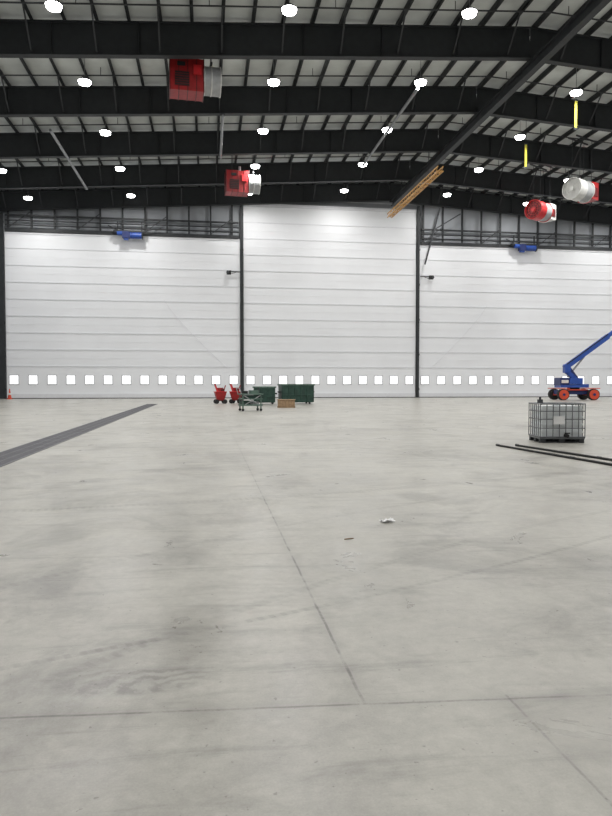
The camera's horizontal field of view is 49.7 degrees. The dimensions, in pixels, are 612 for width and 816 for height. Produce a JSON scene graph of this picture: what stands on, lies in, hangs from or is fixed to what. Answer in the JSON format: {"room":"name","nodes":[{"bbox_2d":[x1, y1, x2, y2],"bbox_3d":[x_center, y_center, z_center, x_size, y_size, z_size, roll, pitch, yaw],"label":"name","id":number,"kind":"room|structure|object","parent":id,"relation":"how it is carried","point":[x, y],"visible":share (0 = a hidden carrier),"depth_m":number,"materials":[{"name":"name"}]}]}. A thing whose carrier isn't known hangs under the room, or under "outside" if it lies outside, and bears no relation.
{"room":"aircraft hangar","nodes":[
{"label":"aircraft hangar","id":0,"kind":"room"},
{"bbox_2d":[4,205,238,238],"bbox_3d":[-19.995,-21.080,72.798,25.050,3.987,0.390,0,2,-8],"label":"framing","id":1,"kind":"object","parent":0,"point":[30,215],"visible":0.93,"depth_m":72.66,"materials":[{"name":"paint"}]},
{"bbox_2d":[0,183,609,398],"bbox_3d":[9.553,-13.871,78.155,90.600,25.250,0.300,0,2,-8],"label":"wall","id":2,"kind":"structure","parent":0,"point":[471,219],"depth_m":77.03,"materials":[{"name":"grey metal"}]},
{"bbox_2d":[0,397,611,815],"bbox_3d":[16.643,0.628,30.924,90.600,0.300,96.800,0,2,-8],"label":"floor","id":3,"kind":"structure","parent":0,"point":[190,625],"depth_m":4.61,"materials":[{"name":"concrete"}]},
{"bbox_2d":[0,212,5,398],"bbox_3d":[-32.884,-10.995,71.288,0.780,20.000,0.470,0,2,-8],"label":"post","id":4,"kind":"object","parent":3,"relation":"on","point":[2,304],"visible":1,"depth_m":71.19,"materials":[{"name":"metal"}]},
{"bbox_2d":[0,404,156,466],"bbox_3d":[-7.197,0.916,18.683,0.850,0.012,69.015,0,2,-8],"label":"drain","id":5,"kind":"object","parent":3,"relation":"on","point":[11,455],"visible":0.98,"depth_m":18.96,"materials":[{"name":"metal"}]},
{"bbox_2d":[4,232,239,398],"bbox_3d":[-20.008,-10.070,73.322,25.260,17.995,0.340,0,2,-8],"label":"door","id":6,"kind":"structure","parent":3,"relation":"on","point":[88,315],"depth_m":73.20,"materials":[{"name":"metal"}]},
{"bbox_2d":[164,300,226,367],"bbox_3d":[-12.400,-8.302,74.356,7.034,7.628,0.044,0,2,-8],"label":"rope","id":7,"kind":"object","parent":6,"relation":"hanging from","point":[164,300],"visible":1,"depth_m":74.35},
{"bbox_2d":[213,384,226,403],"bbox_3d":[-6.990,-1.172,53.850,1.020,1.627,0.800,-1,2,-16],"label":"utility cart","id":8,"kind":"object","parent":3,"relation":"on","point":[220,393],"visible":1,"depth_m":53.58,"materials":[{"name":"paint"}]},
{"bbox_2d":[229,384,241,402],"bbox_3d":[-5.778,-1.196,54.536,1.020,1.627,0.800,0,2,7],"label":"utility cart","id":9,"kind":"object","parent":3,"relation":"on","point":[234,397],"visible":0.75,"depth_m":54.24,"materials":[{"name":"paint"}]},
{"bbox_2d":[240,206,243,397],"bbox_3d":[-7.295,-11.982,75.057,0.384,21.700,0.470,0,2,-8],"label":"post","id":10,"kind":"object","parent":3,"relation":"on","point":[241,207],"visible":0.89,"depth_m":74.82,"materials":[{"name":"metal"}]},
{"bbox_2d":[226,270,239,274],"bbox_3d":[-8.184,-15.255,74.353,1.590,0.428,0.455,0,2,-8],"label":"bracket","id":11,"kind":"object","parent":10,"relation":"attached to","point":[228,272],"visible":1,"depth_m":74.19,"materials":[{"name":"black metal"}]},
{"bbox_2d":[236,387,262,410],"bbox_3d":[-3.359,-0.529,39.331,1.450,1.398,0.900,-1,2,-20],"label":"tool cart","id":12,"kind":"object","parent":3,"relation":"on","point":[250,394],"visible":1,"depth_m":39.11,"materials":[{"name":"green paint"}]},
{"bbox_2d":[253,386,276,403],"bbox_3d":[-3.328,-1.019,52.681,2.040,1.408,1.670,0,2,-4],"label":"bin","id":13,"kind":"object","parent":3,"relation":"on","point":[268,392],"visible":0.62,"depth_m":51.91,"materials":[{"name":"metal"}]},
{"bbox_2d":[277,399,295,407],"bbox_3d":[-1.346,-0.306,44.807,1.250,0.560,0.800,0,2,-3],"label":"wooden crate","id":14,"kind":"object","parent":3,"relation":"on","point":[282,403],"visible":1,"depth_m":44.45,"materials":[{"name":"brown wood"}]},
{"bbox_2d":[277,384,314,403],"bbox_3d":[-0.815,-1.147,53.454,2.940,1.608,1.970,0,2,-11],"label":"dumpster","id":15,"kind":"object","parent":3,"relation":"on","point":[300,392],"visible":0.81,"depth_m":52.56,"materials":[{"name":"paint"}]},
{"bbox_2d":[243,202,415,397],"bbox_3d":[2.940,-12.527,76.644,20.300,22.665,0.340,0,2,-8],"label":"door","id":16,"kind":"structure","parent":3,"relation":"on","point":[330,291],"depth_m":76.62,"materials":[{"name":"metal"}]},
{"bbox_2d":[379,517,395,521],"bbox_3d":[0.950,1.302,7.675,0.170,0.032,0.110,-1,2,-31],"label":"crumpled paper","id":17,"kind":"object","parent":3,"relation":"on","point":[390,518],"visible":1,"depth_m":7.66,"materials":[{"name":"white paper"}]},
{"bbox_2d":[416,206,419,397],"bbox_3d":[13.210,-12.492,78.086,0.384,22.500,0.470,0,2,-8],"label":"post","id":18,"kind":"object","parent":3,"relation":"on","point":[418,207],"visible":1,"depth_m":77.94,"materials":[{"name":"metal"}]},
{"bbox_2d":[420,275,433,279],"bbox_3d":[14.260,-15.376,77.685,1.590,0.428,0.455,0,2,-8],"label":"bracket","id":19,"kind":"object","parent":18,"relation":"attached to","point":[430,276],"visible":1,"depth_m":77.66,"materials":[{"name":"black metal"}]},
{"bbox_2d":[419,245,611,396],"bbox_3d":[26.017,-10.319,80.155,25.480,17.995,0.340,0,2,-8],"label":"door","id":20,"kind":"structure","parent":3,"relation":"on","point":[545,307],"depth_m":79.94,"materials":[{"name":"metal"}]},
{"bbox_2d":[496,444,611,465],"bbox_3d":[5.991,1.104,12.868,0.060,0.060,8.645,-1,2,-14],"label":"pipe","id":21,"kind":"object","parent":3,"relation":"on","point":[505,446],"visible":1,"depth_m":14.55,"materials":[{"name":"black metal"}]},
{"bbox_2d":[528,397,585,442],"bbox_3d":[6.975,0.314,18.358,1.238,1.240,1.119,0,2,2],"label":"container","id":22,"kind":"object","parent":3,"relation":"on","point":[552,422],"visible":1,"depth_m":17.95,"materials":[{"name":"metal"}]},
{"bbox_2d":[515,444,611,460],"bbox_3d":[6.521,1.093,13.149,0.060,0.060,8.069,-1,2,-16],"label":"pipe","id":23,"kind":"object","parent":3,"relation":"on","point":[518,445],"visible":1,"depth_m":15.05,"materials":[{"name":"black metal"}]},
{"bbox_2d":[548,330,611,399],"bbox_3d":[31.049,-6.299,66.325,12.400,10.975,2.940,0,2,0],"label":"boom lift","id":24,"kind":"object","parent":3,"relation":"on","point":[573,384],"visible":0.99,"depth_m":66.02,"materials":[{"name":"blue paint"}]},
{"bbox_2d":[0,0,611,206],"bbox_3d":[16.643,-23.384,30.052,90.600,3.144,96.800,0,2,-8],"label":"roof purlins","id":25,"kind":"structure","parent":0,"point":[37,66],"depth_m":47.95,"materials":[{"name":"black metal"}]},
{"bbox_2d":[0,159,6,172],"bbox_3d":[-27.003,-22.091,58.512,0.910,2.315,0.910,0,2,-8],"label":"light","id":26,"kind":"object","parent":25,"relation":"hanging from","point":[2,169],"visible":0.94,"depth_m":58.40,"materials":[{"name":"white plastic"}]},
{"bbox_2d":[23,195,32,199],"bbox_3d":[-28.282,-22.403,67.112,0.910,2.315,0.910,0,2,-8],"label":"light","id":27,"kind":"object","parent":25,"relation":"hanging from","point":[26,197],"visible":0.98,"depth_m":66.91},
{"bbox_2d":[44,0,62,11],"bbox_3d":[-13.079,-21.871,34.186,0.910,2.315,0.910,0,2,-8],"label":"light","id":28,"kind":"object","parent":25,"relation":"hanging from","point":[51,5],"visible":1,"depth_m":34.04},
{"bbox_2d":[77,58,91,85],"bbox_3d":[-14.357,-22.183,42.786,0.910,2.315,0.910,0,2,-8],"label":"light","id":29,"kind":"object","parent":25,"relation":"hanging from","point":[84,81],"visible":0.99,"depth_m":42.63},
{"bbox_2d":[99,128,110,135],"bbox_3d":[-15.636,-22.495,51.386,0.910,2.315,0.910,0,2,-8],"label":"light","id":30,"kind":"object","parent":25,"relation":"hanging from","point":[104,131],"visible":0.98,"depth_m":51.22,"materials":[{"name":"white plastic"}]},
{"bbox_2d":[115,165,124,170],"bbox_3d":[-16.914,-22.808,59.986,0.910,2.315,0.910,0,2,-8],"label":"light","id":31,"kind":"object","parent":25,"relation":"hanging from","point":[119,167],"visible":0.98,"depth_m":59.79,"materials":[{"name":"white plastic"}]},
{"bbox_2d":[127,192,134,197],"bbox_3d":[-18.193,-23.120,68.586,0.910,2.315,0.910,0,2,-8],"label":"light","id":32,"kind":"object","parent":25,"relation":"hanging from","point":[130,194],"visible":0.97,"depth_m":68.41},
{"bbox_2d":[250,163,259,168],"bbox_3d":[-4.748,-23.672,61.763,0.910,2.315,0.910,0,2,-8],"label":"light","id":33,"kind":"object","parent":25,"relation":"hanging from","point":[254,165],"visible":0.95,"depth_m":61.52,"materials":[{"name":"white plastic"}]},
{"bbox_2d":[257,127,268,133],"bbox_3d":[-3.469,-23.360,53.163,0.910,2.315,0.910,0,2,-8],"label":"light","id":34,"kind":"object","parent":25,"relation":"hanging from","point":[262,130],"visible":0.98,"depth_m":52.98,"materials":[{"name":"white plastic"}]},
{"bbox_2d":[267,60,279,85],"bbox_3d":[-2.191,-23.048,44.563,0.910,2.315,0.910,0,2,-8],"label":"light","id":35,"kind":"object","parent":25,"relation":"hanging from","point":[273,81],"visible":0.97,"depth_m":44.43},
{"bbox_2d":[281,0,297,15],"bbox_3d":[-0.912,-22.735,35.964,0.910,2.315,0.910,0,2,-8],"label":"light","id":36,"kind":"object","parent":25,"relation":"hanging from","point":[288,9],"visible":1,"depth_m":35.81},
{"bbox_2d":[0,0,611,206],"bbox_3d":[16.547,-22.985,30.710,89.006,3.396,90.400,0,2,-8],"label":"pipes","id":37,"kind":"object","parent":25,"relation":"attached to","point":[12,2],"visible":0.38,"depth_m":50.28,"materials":[{"name":"metal"}]},
{"bbox_2d":[340,188,347,192],"bbox_3d":[4.162,-24.709,71.851,0.910,2.315,0.910,0,2,-8],"label":"light","id":38,"kind":"object","parent":25,"relation":"hanging from","point":[343,190],"visible":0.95,"depth_m":71.61,"materials":[{"name":"white plastic"}]},
{"bbox_2d":[358,161,366,166],"bbox_3d":[5.441,-24.396,63.252,0.910,2.315,0.910,0,2,-8],"label":"light","id":39,"kind":"object","parent":25,"relation":"hanging from","point":[361,162],"visible":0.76,"depth_m":63.07,"materials":[{"name":"white plastic"}]},
{"bbox_2d":[382,126,391,132],"bbox_3d":[6.719,-24.084,54.652,0.910,2.315,0.910,0,2,-8],"label":"light","id":40,"kind":"object","parent":25,"relation":"hanging from","point":[385,128],"visible":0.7,"depth_m":54.48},
{"bbox_2d":[414,60,426,85],"bbox_3d":[7.997,-23.772,46.052,0.910,2.315,0.910,0,2,-8],"label":"light","id":41,"kind":"object","parent":25,"relation":"hanging from","point":[420,81],"visible":0.98,"depth_m":45.91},
{"bbox_2d":[443,192,450,196],"bbox_3d":[15.735,-24.817,73.568,0.910,2.315,0.910,0,2,-8],"label":"light","id":42,"kind":"object","parent":25,"relation":"hanging from","point":[446,194],"visible":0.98,"depth_m":73.37,"materials":[{"name":"white plastic"}]},
{"bbox_2d":[461,0,477,18],"bbox_3d":[9.276,-23.459,37.452,0.910,2.315,0.910,0,2,-8],"label":"light","id":43,"kind":"object","parent":25,"relation":"hanging from","point":[469,12],"visible":1,"depth_m":37.30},
{"bbox_2d":[474,166,482,171],"bbox_3d":[17.014,-24.504,64.968,0.910,2.315,0.910,0,2,-8],"label":"light","id":44,"kind":"object","parent":25,"relation":"hanging from","point":[478,168],"visible":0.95,"depth_m":64.80,"materials":[{"name":"white plastic"}]},
{"bbox_2d":[515,133,525,139],"bbox_3d":[18.292,-24.192,56.368,0.910,2.315,0.910,0,2,-8],"label":"light","id":45,"kind":"object","parent":25,"relation":"hanging from","point":[519,136],"visible":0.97,"depth_m":56.18,"materials":[{"name":"white plastic"}]},
{"bbox_2d":[524,143,527,168],"bbox_3d":[19.427,-23.239,58.291,0.300,4.176,0.120,0,2,-8],"label":"strap","id":46,"kind":"object","parent":25,"relation":"hanging from","point":[525,144],"visible":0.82,"depth_m":58.30,"materials":[{"name":"fabric"}]},
{"bbox_2d":[574,99,577,129],"bbox_3d":[20.086,-22.878,49.095,0.300,4.322,0.120,0,2,-8],"label":"strap","id":47,"kind":"object","parent":25,"relation":"hanging from","point":[575,100],"visible":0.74,"depth_m":49.11,"materials":[{"name":"fabric"}]},
{"bbox_2d":[570,68,582,95],"bbox_3d":[19.570,-23.880,47.768,0.910,2.315,0.910,0,2,-8],"label":"light","id":48,"kind":"object","parent":25,"relation":"hanging from","point":[576,91],"visible":0.98,"depth_m":47.68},
{"bbox_2d":[0,0,611,207],"bbox_3d":[16.094,-23.140,29.979,87.150,3.187,96.200,0,2,-8],"label":"roof","id":49,"kind":"structure","parent":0,"point":[553,6],"depth_m":49.32,"materials":[{"name":"grey metal"}]},
{"bbox_2d":[49,129,87,189],"bbox_3d":[-20.298,-21.152,56.963,0.300,0.280,15.100,0,2,-8],"label":"conduit pipe","id":50,"kind":"object","parent":49,"relation":"attached to","point":[50,130],"visible":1,"depth_m":55.49,"materials":[{"name":"metal"}]},
{"bbox_2d":[108,222,160,239],"bbox_3d":[-18.779,-19.386,72.276,5.725,2.000,0.800,0,2,-8],"label":"winch","id":51,"kind":"object","parent":49,"relation":"attached to","point":[126,234],"visible":1,"depth_m":72.03,"materials":[{"name":"paint"}]},
{"bbox_2d":[169,59,221,102],"bbox_3d":[-7.085,-21.728,42.266,3.290,3.540,1.814,0,2,-12],"label":"heater","id":52,"kind":"object","parent":49,"relation":"hanging from","point":[189,79],"visible":0.93,"depth_m":41.59,"materials":[{"name":"red paint"}]},
{"bbox_2d":[219,114,224,158],"bbox_3d":[-6.836,-21.857,53.426,0.300,0.280,9.200,0,2,-8],"label":"conduit pipe","id":53,"kind":"object","parent":49,"relation":"attached to","point":[222,115],"visible":1,"depth_m":52.52,"materials":[{"name":"metal"}]},
{"bbox_2d":[224,155,260,196],"bbox_3d":[-6.018,-22.374,62.634,3.290,4.253,1.814,0,2,-12],"label":"heater","id":54,"kind":"object","parent":49,"relation":"hanging from","point":[240,183],"visible":0.94,"depth_m":61.99,"materials":[{"name":"red paint"}]},
{"bbox_2d":[362,87,418,166],"bbox_3d":[6.642,-22.775,54.536,0.300,0.280,16.500,0,2,-8],"label":"conduit pipe","id":55,"kind":"object","parent":49,"relation":"attached to","point":[417,88],"visible":1,"depth_m":52.48,"materials":[{"name":"metal"}]},
{"bbox_2d":[387,152,443,217],"bbox_3d":[10.500,-22.237,65.339,0.600,2.782,16.344,0,2,-8],"label":"girder","id":56,"kind":"object","parent":49,"relation":"attached to","point":[434,176],"visible":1,"depth_m":63.69,"materials":[{"name":"orange paint"}]},
{"bbox_2d":[389,0,610,206],"bbox_3d":[16.892,-21.973,29.786,0.450,0.825,95.500,0,2,-8],"label":"beam","id":57,"kind":"structure","parent":49,"relation":"attached to","point":[592,8],"depth_m":45.74,"materials":[{"name":"metal"}]},
{"bbox_2d":[506,235,550,252],"bbox_3d":[26.722,-19.631,79.031,5.725,2.000,0.800,0,2,-8],"label":"winch","id":58,"kind":"object","parent":49,"relation":"attached to","point":[521,247],"visible":1,"depth_m":78.80,"materials":[{"name":"paint"}]},
{"bbox_2d":[525,164,555,222],"bbox_3d":[24.330,-22.143,68.161,3.065,5.695,1.986,-2,3,-38],"label":"heater","id":59,"kind":"object","parent":49,"relation":"hanging from","point":[537,210],"visible":0.98,"depth_m":67.65,"materials":[{"name":"red paint"}]},
{"bbox_2d":[562,135,598,203],"bbox_3d":[25.417,-21.877,60.846,3.065,5.695,1.986,-1,3,-34],"label":"heater","id":60,"kind":"object","parent":49,"relation":"hanging from","point":[580,190],"visible":0.98,"depth_m":60.39,"materials":[{"name":"white paint"}]},
{"bbox_2d":[0,182,611,225],"bbox_3d":[9.707,-13.695,77.122,90.127,24.974,3.850,0,2,-8],"label":"roof beam","id":61,"kind":"structure","parent":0,"point":[181,196],"depth_m":74.86,"materials":[{"name":"black metal"}]},
{"bbox_2d":[0,153,611,203],"bbox_3d":[10.853,-13.415,69.412,90.127,24.974,3.850,0,2,-8],"label":"roof beam","id":62,"kind":"structure","parent":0,"point":[93,176],"depth_m":67.04,"materials":[{"name":"black metal"}]},
{"bbox_2d":[0,120,611,173],"bbox_3d":[12.117,-13.106,60.911,90.127,24.974,3.850,0,2,-8],"label":"roof beam","id":63,"kind":"structure","parent":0,"point":[25,145],"depth_m":58.47,"materials":[{"name":"black metal"}]},
{"bbox_2d":[0,74,611,131],"bbox_3d":[13.395,-12.794,52.311,90.127,24.974,3.850,0,2,-8],"label":"roof beam","id":64,"kind":"structure","parent":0,"point":[15,101],"depth_m":49.80,"materials":[{"name":"black metal"}]},
{"bbox_2d":[0,4,611,72],"bbox_3d":[14.674,-12.482,43.711,90.127,24.974,3.850,0,2,-8],"label":"roof beam","id":65,"kind":"structure","parent":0,"point":[19,38],"depth_m":40.93,"materials":[{"name":"black metal"}]},
{"bbox_2d":[424,208,460,264],"bbox_3d":[16.023,-20.123,77.423,4.417,6.645,0.180,0,2,-8],"label":"brace","id":66,"kind":"object","parent":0,"point":[435,228],"visible":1,"depth_m":77.18,"materials":[{"name":"metal"}]},
{"bbox_2d":[421,205,611,250],"bbox_3d":[26.050,-21.781,79.617,25.250,4.894,0.390,0,2,-8],"label":"framing","id":67,"kind":"object","parent":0,"point":[442,229],"visible":0.88,"depth_m":79.35,"materials":[{"name":"paint"}]}
]}

